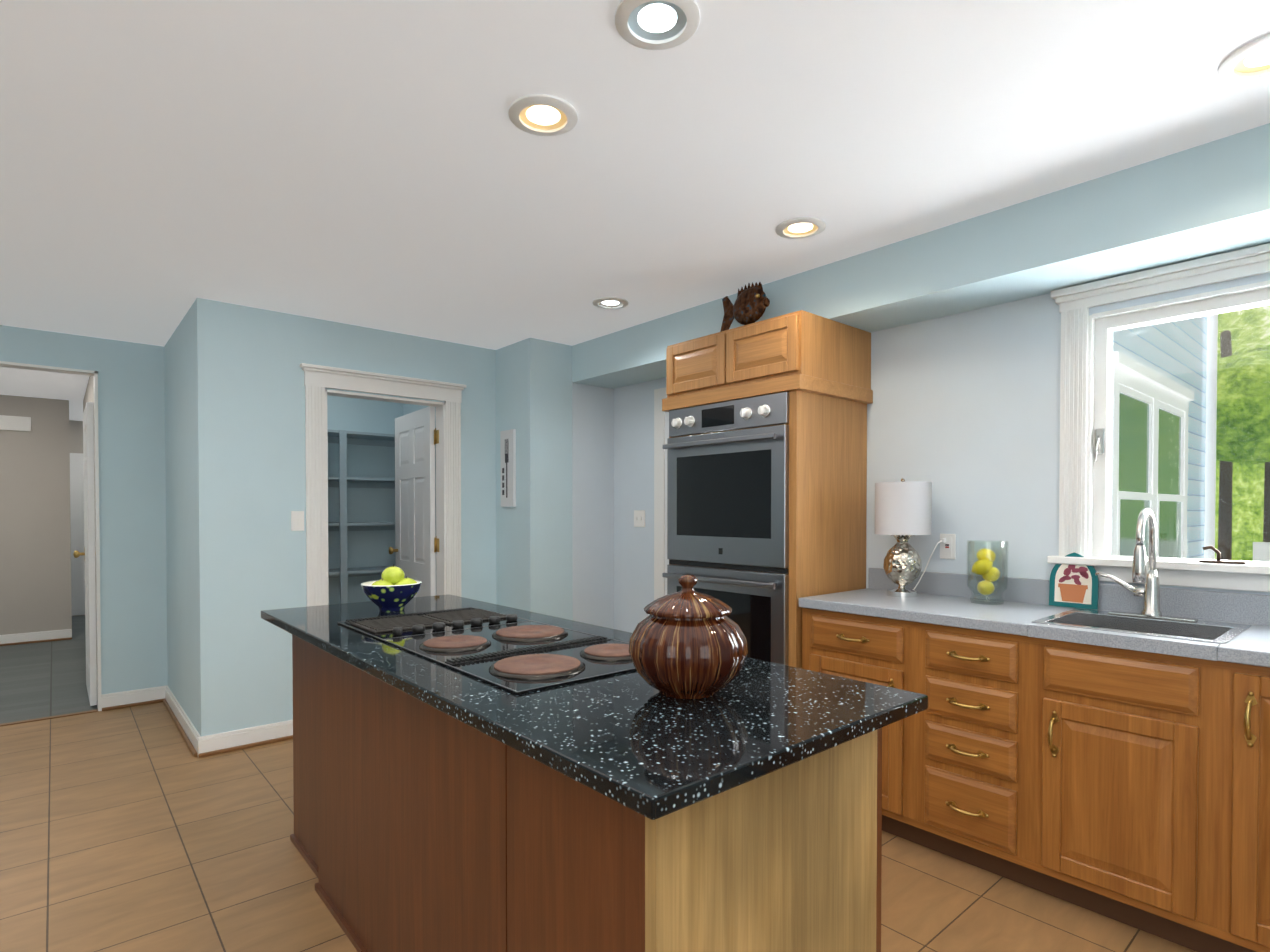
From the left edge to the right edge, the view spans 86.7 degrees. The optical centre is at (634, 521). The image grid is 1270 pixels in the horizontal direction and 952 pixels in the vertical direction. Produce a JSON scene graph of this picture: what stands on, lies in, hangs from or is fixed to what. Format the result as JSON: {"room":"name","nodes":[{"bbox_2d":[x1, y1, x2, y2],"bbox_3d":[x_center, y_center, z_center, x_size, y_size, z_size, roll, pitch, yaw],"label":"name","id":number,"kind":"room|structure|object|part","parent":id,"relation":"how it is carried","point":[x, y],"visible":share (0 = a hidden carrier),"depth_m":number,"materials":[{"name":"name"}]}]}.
{"room":"kitchen","nodes":[
{"label":"kitchen","id":0,"kind":"room"},
{"bbox_2d":[0,395,71,634],"bbox_3d":[-6.905,0.000,5.965,2.910,2.440,0.100,-1,1,-41],"label":"wall","id":1,"kind":"structure","parent":0,"point":[35,560],"depth_m":6.70,"materials":[{"name":"beige paint"}]},
{"bbox_2d":[0,415,30,430],"bbox_3d":[-6.124,-0.959,6.545,0.370,0.140,0.019,-1,1,-41],"label":"air vent","id":2,"kind":"object","parent":1,"relation":"in","point":[16,423],"visible":1,"depth_m":6.59,"materials":[{"name":"white"}]},
{"bbox_2d":[0,629,71,645],"bbox_3d":[-6.446,1.163,6.292,1.810,0.105,0.032,-1,1,-41],"label":"baseboard","id":3,"kind":"structure","parent":1,"relation":"attached to","point":[32,637],"depth_m":6.70,"materials":[{"name":"white wood"}]},
{"bbox_2d":[69,420,82,615],"bbox_3d":[-6.821,-0.039,8.614,1.100,2.440,0.100,-1,1,-41],"label":"wall","id":4,"kind":"structure","parent":0,"point":[76,436],"depth_m":8.40,"materials":[{"name":"grey paint"}]},
{"bbox_2d":[70,453,84,615],"bbox_3d":[-6.736,0.159,8.594,0.760,2.020,0.035,-1,1,-41],"label":"door","id":5,"kind":"structure","parent":4,"relation":"in","point":[77,532],"depth_m":8.39,"materials":[{"name":"white wood"}]},
{"bbox_2d":[83,376,96,664],"bbox_3d":[-5.000,-0.011,6.751,0.780,2.440,5.300,-1,1,-41],"label":"wall","id":6,"kind":"structure","parent":0,"point":[89,395],"depth_m":5.38,"materials":[{"name":"white paint"}]},
{"bbox_2d":[73,402,96,705],"bbox_3d":[-3.862,0.216,4.764,0.167,2.020,0.760,-1,1,-41],"label":"hall door","id":7,"kind":"structure","parent":6,"relation":"in","point":[89,552],"depth_m":4.49,"materials":[{"name":"white wood"}]},
{"bbox_2d":[164,303,197,730],"bbox_3d":[-2.773,0.026,4.183,0.100,2.440,1.300,-1,1,-41],"label":"wall","id":8,"kind":"structure","parent":0,"point":[180,461],"depth_m":4.06,"materials":[{"name":"blue paint"}]},
{"bbox_2d":[160,685,204,757],"bbox_3d":[-2.779,1.195,4.107,0.032,0.105,1.432,-1,1,-41],"label":"baseboard","id":9,"kind":"structure","parent":8,"relation":"attached to","point":[196,743],"depth_m":3.97,"materials":[{"name":"white wood"}]},
{"bbox_2d":[0,325,402,693],"bbox_3d":[-3.546,0.023,4.440,6.000,2.440,0.100,-1,1,-41],"label":"wall","id":10,"kind":"structure","parent":0,"point":[132,484],"depth_m":4.55,"materials":[{"name":"blue paint"}]},
{"bbox_2d":[0,709,97,725],"bbox_3d":[-3.914,1.245,4.074,1.040,0.006,0.050,-1,1,-41],"label":"trim","id":11,"kind":"structure","parent":10,"relation":"attached to","point":[45,718],"depth_m":4.25,"materials":[{"name":"brown wood"}]},
{"bbox_2d":[0,361,101,710],"bbox_3d":[-3.941,0.138,4.101,1.057,2.220,0.130,-1,1,-41],"label":"trim","id":12,"kind":"structure","parent":10,"relation":"attached to","point":[94,374],"depth_m":4.39,"materials":[{"name":"white wood"}]},
{"bbox_2d":[102,686,159,710],"bbox_3d":[-3.384,1.189,4.509,0.300,0.105,0.032,-1,1,-41],"label":"baseboard","id":13,"kind":"structure","parent":10,"relation":"attached to","point":[110,701],"depth_m":4.51,"materials":[{"name":"white wood"}]},
{"bbox_2d":[194,298,495,735],"bbox_3d":[-1.682,0.026,4.200,1.773,2.440,0.100,-1,1,-41],"label":"wall","id":14,"kind":"structure","parent":0,"point":[250,452],"depth_m":3.79,"materials":[{"name":"blue paint"}]},
{"bbox_2d":[205,720,292,755],"bbox_3d":[-2.097,1.200,3.772,0.503,0.105,0.032,-1,1,-41],"label":"baseboard","id":15,"kind":"structure","parent":14,"relation":"attached to","point":[215,744],"depth_m":3.73,"materials":[{"name":"white wood"}]},
{"bbox_2d":[291,511,303,530],"bbox_3d":[-1.951,-0.002,3.893,0.070,0.115,0.012,-1,1,-41],"label":"light switch","id":16,"kind":"object","parent":14,"relation":"attached to","point":[297,520],"visible":1,"depth_m":3.89,"materials":[{"name":"white plastic"}]},
{"bbox_2d":[300,363,465,606],"bbox_3d":[-1.574,0.165,4.270,1.028,2.160,0.158,-1,1,-41],"label":"door frame","id":17,"kind":"structure","parent":14,"relation":"attached to","point":[318,379],"depth_m":4.18,"materials":[{"name":"white wood"}]},
{"bbox_2d":[389,406,438,596],"bbox_3d":[-1.561,0.222,4.858,0.171,2.005,0.808,-1,1,-41],"label":"pantry door","id":18,"kind":"structure","parent":14,"relation":"in","point":[415,553],"depth_m":4.76,"materials":[{"name":"white wood"}]},
{"bbox_3d":[-1.341,0.211,4.548,0.014,1.660,0.052,-1,1,-41],"label":"pantry door hinges","id":19,"kind":"part","parent":18,"relation":"part of","materials":[{"name":"gold metal"}]},
{"bbox_2d":[403,403,435,535],"bbox_3d":[-1.507,0.010,5.276,0.100,2.440,1.300,-1,1,-41],"label":"wall","id":20,"kind":"structure","parent":0,"point":[409,408],"depth_m":5.47,"materials":[{"name":"paint"}]},
{"bbox_2d":[496,338,613,628],"bbox_3d":[-0.598,0.017,4.837,0.700,2.440,0.553,-1,1,-41],"label":"wall","id":21,"kind":"structure","parent":0,"point":[555,542],"depth_m":4.58,"materials":[{"name":"blue paint"}]},
{"bbox_2d":[500,429,515,506],"bbox_3d":[-0.866,-0.360,4.588,0.022,0.520,0.170,-1,1,-41],"label":"artwork","id":22,"kind":"object","parent":21,"relation":"attached to","point":[508,463],"visible":1,"depth_m":4.57,"materials":[{"name":"white fabric"}]},
{"bbox_2d":[0,615,1196,951],"bbox_3d":[-2.892,1.284,3.702,6.000,0.060,12.700,-1,1,-41],"label":"floor","id":23,"kind":"structure","parent":0,"point":[138,828],"depth_m":2.51,"materials":[{"name":"tile"}]},
{"bbox_2d":[328,429,394,603],"bbox_3d":[-2.453,0.273,5.096,1.569,1.920,0.336,-1,1,-41],"label":"shelf","id":24,"kind":"object","parent":23,"relation":"on","point":[343,482],"visible":0.04,"depth_m":5.10,"materials":[{"name":"blue paint"}]},
{"bbox_2d":[290,634,881,951],"bbox_3d":[-0.426,0.834,2.052,0.705,0.890,2.210,-1,1,-41],"label":"kitchen island","id":25,"kind":"object","parent":23,"relation":"on","point":[470,775],"depth_m":1.37,"materials":[{"name":"brown wood"}]},
{"bbox_2d":[261,594,927,825],"bbox_3d":[-0.422,0.373,2.029,0.790,0.031,2.280,-1,1,-41],"label":"island countertop","id":26,"kind":"structure","parent":25,"relation":"on","point":[651,754],"depth_m":1.29,"materials":[{"name":"black stone"}]},
{"bbox_2d":[361,565,421,611],"bbox_3d":[-0.955,0.258,2.642,0.226,0.181,0.226,-1,1,-41],"label":"fruit bowl","id":27,"kind":"object","parent":26,"relation":"on","point":[392,589],"visible":1,"depth_m":2.59,"materials":[{"name":"blue ceramic"}]},
{"bbox_2d":[333,602,635,693],"bbox_3d":[-0.442,0.344,2.048,0.525,0.027,1.195,-1,1,-41],"label":"cooktop","id":28,"kind":"object","parent":26,"relation":"in","point":[517,651],"depth_m":1.96,"materials":[{"name":"black glass"}]},
{"bbox_2d":[629,574,747,698],"bbox_3d":[0.113,0.240,1.446,0.256,0.252,0.256,-1,1,-41],"label":"glazed pot","id":29,"kind":"object","parent":26,"relation":"on","point":[687,641],"visible":1,"depth_m":1.36,"materials":[{"name":"ceramic"}]},
{"bbox_2d":[662,310,872,668],"bbox_3d":[0.634,0.164,3.434,0.664,2.187,0.874,-1,1,-41],"label":"tall cabinet","id":30,"kind":"object","parent":23,"relation":"on","point":[765,446],"visible":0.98,"depth_m":3.15,"materials":[{"name":"brown wood"}]},
{"bbox_2d":[720,282,769,331],"bbox_3d":[0.532,-1.043,3.290,0.061,0.230,0.308,-1,1,-41],"label":"fish sculpture","id":31,"kind":"object","parent":30,"relation":"on","point":[751,304],"visible":0.96,"depth_m":3.26,"materials":[{"name":"metal"}]},
{"bbox_2d":[799,508,1269,951],"bbox_3d":[2.040,0.621,1.845,0.622,1.320,3.400,-1,1,-41],"label":"base cabinets","id":32,"kind":"object","parent":23,"relation":"on","point":[1109,757],"depth_m":2.20,"materials":[{"name":"brown wood"}]},
{"bbox_2d":[875,479,931,597],"bbox_3d":[1.195,0.071,3.006,0.236,0.524,0.236,-1,1,-41],"label":"table lamp","id":33,"kind":"object","parent":32,"relation":"on","point":[903,508],"visible":1,"depth_m":2.93,"materials":[{"name":"silver metal"}]},
{"bbox_2d":[967,540,1007,604],"bbox_3d":[1.451,0.209,2.773,0.152,0.255,0.152,-1,1,-41],"label":"vase","id":34,"kind":"object","parent":32,"relation":"on","point":[984,568],"visible":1,"depth_m":2.75,"materials":[{"name":"clear glass"}]},
{"bbox_2d":[1049,552,1098,609],"bbox_3d":[1.716,0.229,2.632,0.030,0.215,0.165,-1,1,-41],"label":"plaque","id":35,"kind":"object","parent":32,"relation":"on","point":[1075,586],"visible":1,"depth_m":2.62,"materials":[{"name":"teal"}]},
{"bbox_2d":[1031,608,1251,643],"bbox_3d":[1.693,0.440,2.259,0.474,0.198,0.504,-1,1,-41],"label":"sink","id":36,"kind":"object","parent":32,"relation":"in","point":[1158,625],"depth_m":2.30,"materials":[{"name":"metal"}]},
{"bbox_2d":[1095,508,1197,621],"bbox_3d":[1.752,0.147,2.339,0.220,0.386,0.292,-1,1,-41],"label":"faucet","id":37,"kind":"object","parent":32,"relation":"on","point":[1151,612],"depth_m":2.36,"materials":[{"name":"silver metal"}]},
{"bbox_2d":[0,0,1269,420],"bbox_3d":[-2.892,-1.236,3.664,6.000,0.100,12.700,-1,1,-41],"label":"ceiling","id":38,"kind":"structure","parent":0,"point":[374,164],"depth_m":2.06,"materials":[{"name":"white paint"}]},
{"bbox_2d":[508,94,577,135],"bbox_3d":[-0.262,-1.154,1.920,0.196,0.011,0.196,-1,1,-41],"label":"recessed light","id":39,"kind":"object","parent":38,"relation":"in","point":[527,114],"visible":1,"depth_m":1.91,"materials":[{"name":"white"}]},
{"bbox_2d":[593,297,628,308],"bbox_3d":[-0.132,-1.179,3.644,0.196,0.011,0.196,-1,1,-41],"label":"recessed light","id":40,"kind":"object","parent":38,"relation":"in","point":[612,303],"visible":0.96,"depth_m":3.64,"materials":[{"name":"white metal"}]},
{"bbox_2d":[615,0,699,49],"bbox_3d":[0.051,-1.148,1.543,0.196,0.011,0.196,-1,1,-41],"label":"recessed light","id":41,"kind":"object","parent":38,"relation":"in","point":[656,25],"visible":1,"depth_m":1.55,"materials":[{"name":"white"}]},
{"bbox_2d":[775,217,825,238],"bbox_3d":[0.659,-1.165,2.680,0.196,0.011,0.196,-1,1,-41],"label":"recessed light","id":42,"kind":"object","parent":38,"relation":"in","point":[802,227],"visible":1,"depth_m":2.67,"materials":[{"name":"white"}]},
{"bbox_2d":[572,123,1269,388],"bbox_3d":[1.489,-1.046,2.661,0.365,0.250,5.450,-1,1,-41],"label":"soffit beam","id":43,"kind":"structure","parent":38,"relation":"attached to","point":[1205,200],"depth_m":2.50,"materials":[{"name":"blue paint"}]},
{"bbox_2d":[1218,33,1269,80],"bbox_3d":[1.570,-1.150,1.662,0.196,0.011,0.196,-1,1,-41],"label":"recessed light","id":44,"kind":"object","parent":38,"relation":"in","point":[1242,63],"visible":0.98,"depth_m":1.69,"materials":[{"name":"white"}]},
{"bbox_2d":[614,273,1269,632],"bbox_3d":[1.508,0.043,3.057,0.160,2.440,6.000,-1,1,-41],"label":"wall","id":45,"kind":"structure","parent":0,"point":[963,412],"depth_m":3.00,"materials":[{"name":"blue paint"}]},
{"bbox_2d":[634,510,644,526],"bbox_3d":[0.028,-0.018,4.636,0.012,0.115,0.115,-1,1,-41],"label":"double light switch","id":46,"kind":"object","parent":45,"relation":"attached to","point":[639,518],"visible":1,"depth_m":4.63,"materials":[{"name":"white plastic"}]},
{"bbox_2d":[654,387,668,599],"bbox_3d":[0.395,0.186,4.209,0.019,2.120,0.795,-1,1,-41],"label":"door frame","id":47,"kind":"structure","parent":45,"relation":"attached to","point":[661,437],"depth_m":4.45,"materials":[{"name":"white wood"}]},
{"bbox_2d":[912,534,955,589],"bbox_3d":[1.342,0.189,3.035,0.119,0.266,0.155,-1,1,-41],"label":"outlet","id":48,"kind":"object","parent":45,"relation":"attached to","point":[947,542],"visible":0.94,"depth_m":3.03,"materials":[{"name":"white plastic"}]},
{"bbox_2d":[1047,243,1269,591],"bbox_3d":[2.216,-0.336,2.143,0.155,1.145,1.560,-1,1,-41],"label":"window","id":49,"kind":"structure","parent":45,"relation":"in","point":[1102,326],"depth_m":2.56,"materials":[{"name":"white wood"}]},
{"bbox_2d":[1199,545,1246,563],"bbox_3d":[2.013,0.113,2.305,0.034,0.060,0.120,-1,1,-41],"label":"window crank","id":50,"kind":"object","parent":49,"relation":"attached to","point":[1218,556],"depth_m":2.31,"materials":[{"name":"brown metal"}]},
{"label":"outside","id":51,"kind":"structure","parent":0,"visible":0},
{"bbox_2d":[1215,354,1264,560],"bbox_3d":[26.209,-9.831,9.316,0.200,34.000,52.000,-1,1,-41],"label":"trees","id":52,"kind":"object","parent":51,"point":[1240,551],"depth_m":19.34,"materials":[{"name":"green plant"}]},
{"bbox_3d":[17.544,2.379,2.011,22.500,0.200,52.000,-1,1,-41],"label":"ground","id":53,"kind":"structure","parent":51,"visible":0},
{"bbox_2d":[1110,314,1217,559],"bbox_3d":[3.341,-1.760,4.625,4.680,12.000,0.383,-1,1,-41],"label":"house","id":54,"kind":"structure","parent":53,"relation":"on","point":[1162,442],"depth_m":5.02,"materials":[{"name":"wood"}]},
{"bbox_2d":[1216,305,1269,559],"bbox_3d":[8.624,-3.166,9.877,3.688,10.659,5.512,-1,1,-41],"label":"tree","id":55,"kind":"object","parent":53,"relation":"on","point":[1230,420],"depth_m":8.78,"materials":[{"name":"green plant"}]},
{"bbox_2d":[1232,345,1269,541],"bbox_3d":[14.902,-4.609,15.441,5.089,13.379,4.934,-1,1,-41],"label":"tree","id":56,"kind":"object","parent":53,"relation":"on","point":[1266,529],"depth_m":15.67,"materials":[{"name":"green plant"}]},
{"bbox_2d":[1253,542,1269,561],"bbox_3d":[14.021,1.240,6.670,0.180,1.940,11.720,-1,1,-41],"label":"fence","id":57,"kind":"object","parent":53,"relation":"on","point":[1259,547],"depth_m":10.99,"materials":[{"name":"white"}]}
]}

